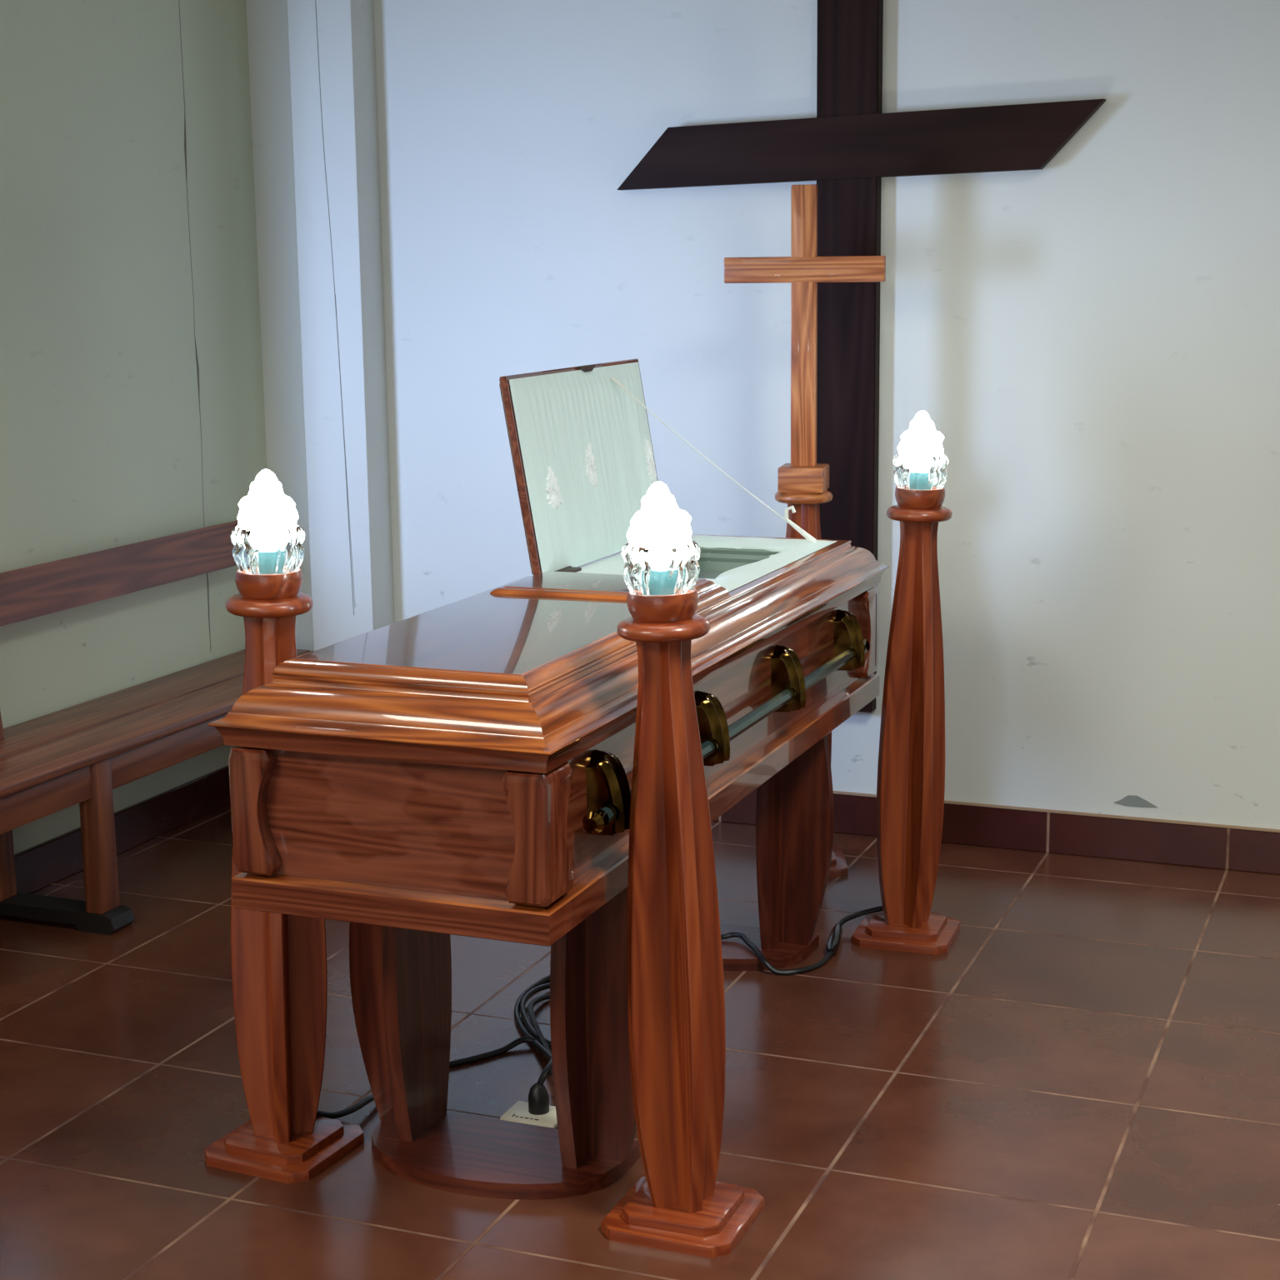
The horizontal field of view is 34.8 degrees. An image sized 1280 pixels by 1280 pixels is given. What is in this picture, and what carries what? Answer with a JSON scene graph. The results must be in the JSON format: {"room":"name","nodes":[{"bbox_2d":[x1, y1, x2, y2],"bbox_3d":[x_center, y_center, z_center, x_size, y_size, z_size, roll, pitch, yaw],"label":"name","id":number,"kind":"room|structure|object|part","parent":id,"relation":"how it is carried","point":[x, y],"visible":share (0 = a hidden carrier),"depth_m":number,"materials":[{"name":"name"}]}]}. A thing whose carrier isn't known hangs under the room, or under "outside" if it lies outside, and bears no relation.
{"room":"house of worship","nodes":[
{"label":"house of worship","id":0,"kind":"room"},
{"bbox_2d":[0,0,266,854],"bbox_3d":[-2.944,-0.475,2.439,0.150,3.500,8.982,4,11,21],"label":"wall","id":1,"kind":"structure","parent":0,"point":[102,446],"depth_m":5.88,"materials":[{"name":"green paint"}]},
{"bbox_2d":[14,765,230,894],"bbox_3d":[-2.853,1.192,2.713,0.020,0.122,8.966,4,11,21],"label":"baseboard","id":2,"kind":"structure","parent":1,"relation":"attached to","point":[42,865],"depth_m":6.06,"materials":[{"name":"tile"}]},
{"bbox_2d":[178,0,210,649],"bbox_3d":[-1.357,-1.205,6.170,0.008,2.530,0.015,4,11,21],"label":"crack","id":3,"kind":"object","parent":1,"relation":"attached to","point":[185,140],"depth_m":6.22,"materials":[{"name":"grey"}]},
{"bbox_2d":[287,0,394,650],"bbox_3d":[-0.929,-1.224,6.328,0.220,3.500,0.152,4,11,21],"label":"wall pier","id":4,"kind":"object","parent":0,"point":[346,33],"visible":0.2,"depth_m":6.30,"materials":[{"name":"paint"}]},
{"bbox_2d":[0,803,1279,1279],"bbox_3d":[-0.196,1.423,1.775,5.960,0.050,9.132,4,11,21],"label":"floor","id":5,"kind":"structure","parent":0,"point":[1085,1083],"depth_m":4.21,"materials":[{"name":"tile"}]},
{"bbox_2d":[0,520,313,934],"bbox_3d":[-1.718,0.375,4.860,0.435,0.912,3.710,4,11,21],"label":"bench","id":6,"kind":"object","parent":5,"relation":"on","point":[52,762],"visible":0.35,"depth_m":5.43,"materials":[{"name":"brown wood"}]},
{"bbox_3d":[-1.710,0.069,5.291,0.070,0.394,0.070,4,11,21],"label":"post","id":7,"kind":"part","parent":6,"relation":"part of","materials":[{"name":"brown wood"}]},
{"bbox_3d":[-1.693,0.485,5.386,0.040,0.402,0.070,4,11,21],"label":"leg","id":8,"kind":"part","parent":6,"relation":"part of","materials":[{"name":"brown wood"}]},
{"bbox_3d":[-1.398,0.502,5.276,0.050,0.402,0.080,4,11,21],"label":"leg","id":9,"kind":"part","parent":6,"relation":"part of","materials":[{"name":"brown wood"}]},
{"bbox_3d":[-1.882,-0.003,4.786,0.050,0.138,3.585,4,11,21],"label":"rail","id":10,"kind":"part","parent":6,"relation":"part of","materials":[{"name":"brown wood"}]},
{"bbox_3d":[-1.734,0.367,4.850,0.410,0.028,3.682,4,11,21],"label":"seat","id":11,"kind":"part","parent":6,"relation":"part of","materials":[{"name":"brown wood"}]},
{"bbox_2d":[204,469,364,1183],"bbox_3d":[-0.699,0.340,3.857,0.243,1.328,0.243,4,12,25],"label":"floor lamp","id":12,"kind":"object","parent":5,"relation":"on","point":[279,961],"visible":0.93,"depth_m":3.88,"materials":[{"name":"brown wood"}]},
{"bbox_2d":[230,524,305,574],"bbox_3d":[-0.684,-0.163,3.750,0.136,0.093,0.135,6,12,25],"label":"glass cup","id":13,"kind":"object","parent":12,"relation":"on","point":[257,548],"depth_m":3.70,"materials":[{"name":"clear glass"}]},
{"bbox_3d":[-0.683,-0.240,3.736,0.112,0.145,0.111,6,12,25],"label":"flame globe","id":14,"kind":"part","parent":12,"relation":"part of","materials":[{"name":"white glass"}]},
{"bbox_2d":[235,568,302,599],"bbox_3d":[-0.683,-0.106,3.763,0.122,0.049,0.122,6,12,25],"label":"cup","id":15,"kind":"object","parent":12,"relation":"on","point":[252,583],"depth_m":3.72,"materials":[{"name":"brown wood"}]},
{"bbox_2d":[316,1036,551,1119],"bbox_3d":[-0.450,0.901,4.260,0.676,0.073,0.142,-9,13,-37],"label":"lamp cord","id":16,"kind":"object","parent":5,"relation":"on","point":[364,1102],"visible":0.52,"depth_m":4.39,"materials":[{"name":"black rubber"}]},
{"bbox_2d":[349,887,639,1199],"bbox_3d":[-0.281,0.709,3.861,0.630,0.590,0.298,4,11,21],"label":"pedestal","id":17,"kind":"object","parent":5,"relation":"on","point":[401,978],"visible":0.73,"depth_m":3.84,"materials":[{"name":"brown wood"}]},
{"bbox_3d":[-0.488,0.674,3.978,0.158,0.559,0.225,4,11,21],"label":"leg","id":18,"kind":"part","parent":17,"relation":"part of","materials":[{"name":"brown wood"}]},
{"bbox_3d":[-0.287,0.987,3.898,0.515,0.031,0.262,4,11,21],"label":"plate","id":19,"kind":"part","parent":17,"relation":"part of","materials":[{"name":"brown wood"}]},
{"bbox_2d":[207,358,889,946],"bbox_3d":[-0.046,-0.117,4.319,0.662,0.860,2.108,4,11,21],"label":"casket","id":20,"kind":"object","parent":17,"relation":"on","point":[464,767],"visible":0.92,"depth_m":3.54,"materials":[{"name":"brown wood"}]},
{"bbox_3d":[-0.224,-0.027,3.904,0.487,0.024,1.011,4,11,21],"label":"foot lid","id":21,"kind":"part","parent":20,"relation":"part of","materials":[{"name":"brown wood"}]},
{"bbox_3d":[-0.053,-0.056,4.333,0.644,0.079,2.108,4,11,21],"label":"lid moulding","id":22,"kind":"part","parent":20,"relation":"part of","materials":[{"name":"brown wood"}]},
{"bbox_3d":[-0.050,0.276,4.395,0.606,0.060,2.065,4,11,21],"label":"rail","id":23,"kind":"part","parent":20,"relation":"part of","materials":[{"name":"brown wood"}]},
{"bbox_3d":[-0.122,-0.421,4.839,0.096,0.448,0.785,4,11,21],"label":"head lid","id":24,"kind":"part","parent":20,"relation":"part of","materials":[{"name":"white fabric"}]},
{"bbox_3d":[0.159,-0.123,4.813,0.248,0.004,0.510,4,11,21],"label":"viewing pane","id":25,"kind":"part","parent":20,"relation":"part of","materials":[{"name":"grey"}]},
{"bbox_3d":[0.181,-0.438,4.997,0.504,0.418,0.019,0,11,2],"label":"lid cord","id":26,"kind":"part","parent":20,"relation":"part of","materials":[{"name":"white fabric"}]},
{"bbox_3d":[0.158,-0.153,4.807,0.238,0.058,0.500,4,11,21],"label":"pane frame","id":27,"kind":"part","parent":20,"relation":"part of","materials":[{"name":"grey"}]},
{"bbox_3d":[-0.049,0.701,3.806,0.158,0.559,0.225,4,11,21],"label":"leg","id":28,"kind":"part","parent":17,"relation":"part of","materials":[{"name":"brown wood"}]},
{"bbox_2d":[500,1100,557,1128],"bbox_3d":[-0.210,0.956,4.111,0.120,0.012,0.090,4,11,21],"label":"floor outlet","id":29,"kind":"object","parent":5,"relation":"on","point":[518,1112],"visible":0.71,"depth_m":4.09,"materials":[{"name":"beige plastic"}]},
{"bbox_2d":[514,975,553,1114],"bbox_3d":[-0.129,0.835,4.523,0.291,0.097,0.860,-2,11,-6],"label":"power cord","id":30,"kind":"object","parent":5,"relation":"on","point":[538,1097],"visible":0.52,"depth_m":4.51,"materials":[{"name":"black rubber"}]},
{"bbox_2d":[600,481,764,1258],"bbox_3d":[0.071,0.388,3.550,0.243,1.328,0.243,4,11,21],"label":"floor lamp","id":31,"kind":"object","parent":5,"relation":"on","point":[675,979],"visible":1,"depth_m":3.54,"materials":[{"name":"brown wood"}]},
{"bbox_3d":[0.033,-0.195,3.452,0.112,0.145,0.111,2,11,22],"label":"flame globe","id":32,"kind":"part","parent":31,"relation":"part of","materials":[{"name":"white glass"}]},
{"bbox_2d":[620,540,700,594],"bbox_3d":[0.036,-0.118,3.465,0.136,0.093,0.135,2,11,22],"label":"glass cup","id":33,"kind":"object","parent":31,"relation":"on","point":[651,567],"depth_m":3.42,"materials":[{"name":"clear glass"}]},
{"bbox_2d":[626,588,698,623],"bbox_3d":[0.039,-0.060,3.477,0.122,0.049,0.122,2,11,22],"label":"cup","id":34,"kind":"object","parent":31,"relation":"on","point":[644,605],"depth_m":3.43,"materials":[{"name":"brown wood"}]},
{"bbox_2d":[720,735,834,971],"bbox_3d":[0.167,0.482,5.050,0.618,0.590,0.298,4,11,21],"label":"pedestal","id":35,"kind":"object","parent":5,"relation":"on","point":[795,810],"visible":0.38,"depth_m":4.97,"materials":[{"name":"brown wood"}]},
{"bbox_3d":[0.160,0.759,5.086,0.515,0.031,0.262,4,11,21],"label":"plate","id":36,"kind":"part","parent":35,"relation":"part of","materials":[{"name":"brown wood"}]},
{"bbox_3d":[0.394,0.473,4.996,0.158,0.559,0.225,4,11,21],"label":"leg","id":37,"kind":"part","parent":35,"relation":"part of","materials":[{"name":"brown wood"}]},
{"bbox_2d":[720,905,883,974],"bbox_3d":[0.410,0.741,5.064,0.570,0.072,0.291,-4,11,-16],"label":"lamp cord","id":38,"kind":"object","parent":5,"relation":"on","point":[835,937],"visible":0.8,"depth_m":5.04,"materials":[{"name":"black rubber"}]},
{"bbox_2d":[724,184,885,876],"bbox_3d":[0.451,-0.289,5.632,0.432,1.886,0.243,0,11,1],"label":"cross","id":39,"kind":"object","parent":5,"relation":"on","point":[802,483],"visible":0.37,"depth_m":5.52,"materials":[{"name":"brown wood"}]},
{"bbox_2d":[850,410,960,954],"bbox_3d":[0.669,0.098,5.066,0.243,1.328,0.243,3,11,18],"label":"floor lamp","id":40,"kind":"object","parent":5,"relation":"on","point":[911,783],"visible":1,"depth_m":5.05,"materials":[{"name":"brown wood"}]},
{"bbox_2d":[895,486,944,509],"bbox_3d":[0.682,-0.348,4.976,0.122,0.049,0.122,4,11,18],"label":"cup","id":41,"kind":"object","parent":40,"relation":"on","point":[907,497],"depth_m":4.93,"materials":[{"name":"brown wood"}]},
{"bbox_2d":[892,453,948,489],"bbox_3d":[0.681,-0.406,4.963,0.136,0.093,0.135,4,11,18],"label":"glass cup","id":42,"kind":"object","parent":40,"relation":"on","point":[912,471],"depth_m":4.92,"materials":[{"name":"clear glass"}]},
{"bbox_3d":[0.681,-0.482,4.949,0.112,0.145,0.111,4,11,18],"label":"flame globe","id":43,"kind":"part","parent":40,"relation":"part of","materials":[{"name":"white glass"}]},
{"bbox_2d":[245,0,1279,829],"bbox_3d":[1.438,-1.107,5.550,5.960,3.500,0.150,4,11,21],"label":"wall","id":44,"kind":"structure","parent":0,"point":[1090,337],"depth_m":5.80,"materials":[{"name":"paint"}]},
{"bbox_2d":[315,0,354,614],"bbox_3d":[-0.937,-1.038,6.285,0.059,1.950,0.002,4,11,21],"label":"crack","id":45,"kind":"object","parent":44,"relation":"attached to","point":[315,0],"depth_m":6.31,"materials":[{"name":"grey"}]},
{"bbox_2d":[617,0,1106,712],"bbox_3d":[0.596,-1.130,5.771,1.401,2.715,0.059,4,11,21],"label":"wall cross","id":46,"kind":"object","parent":44,"relation":"attached to","point":[850,145],"visible":0.7,"depth_m":5.75,"materials":[{"name":"brown wood"}]},
{"bbox_2d":[715,788,1279,874],"bbox_3d":[1.498,0.572,5.760,5.810,0.122,0.020,4,11,21],"label":"baseboard","id":47,"kind":"structure","parent":44,"relation":"attached to","point":[1243,850],"depth_m":5.84,"materials":[{"name":"tile"}]},
{"bbox_2d":[1114,795,1157,807],"bbox_3d":[1.403,0.455,5.783,0.125,0.033,0.007,4,11,21],"label":"chip","id":48,"kind":"object","parent":44,"relation":"attached to","point":[1130,800],"depth_m":5.78,"materials":[{"name":"grey paint"}]}
]}

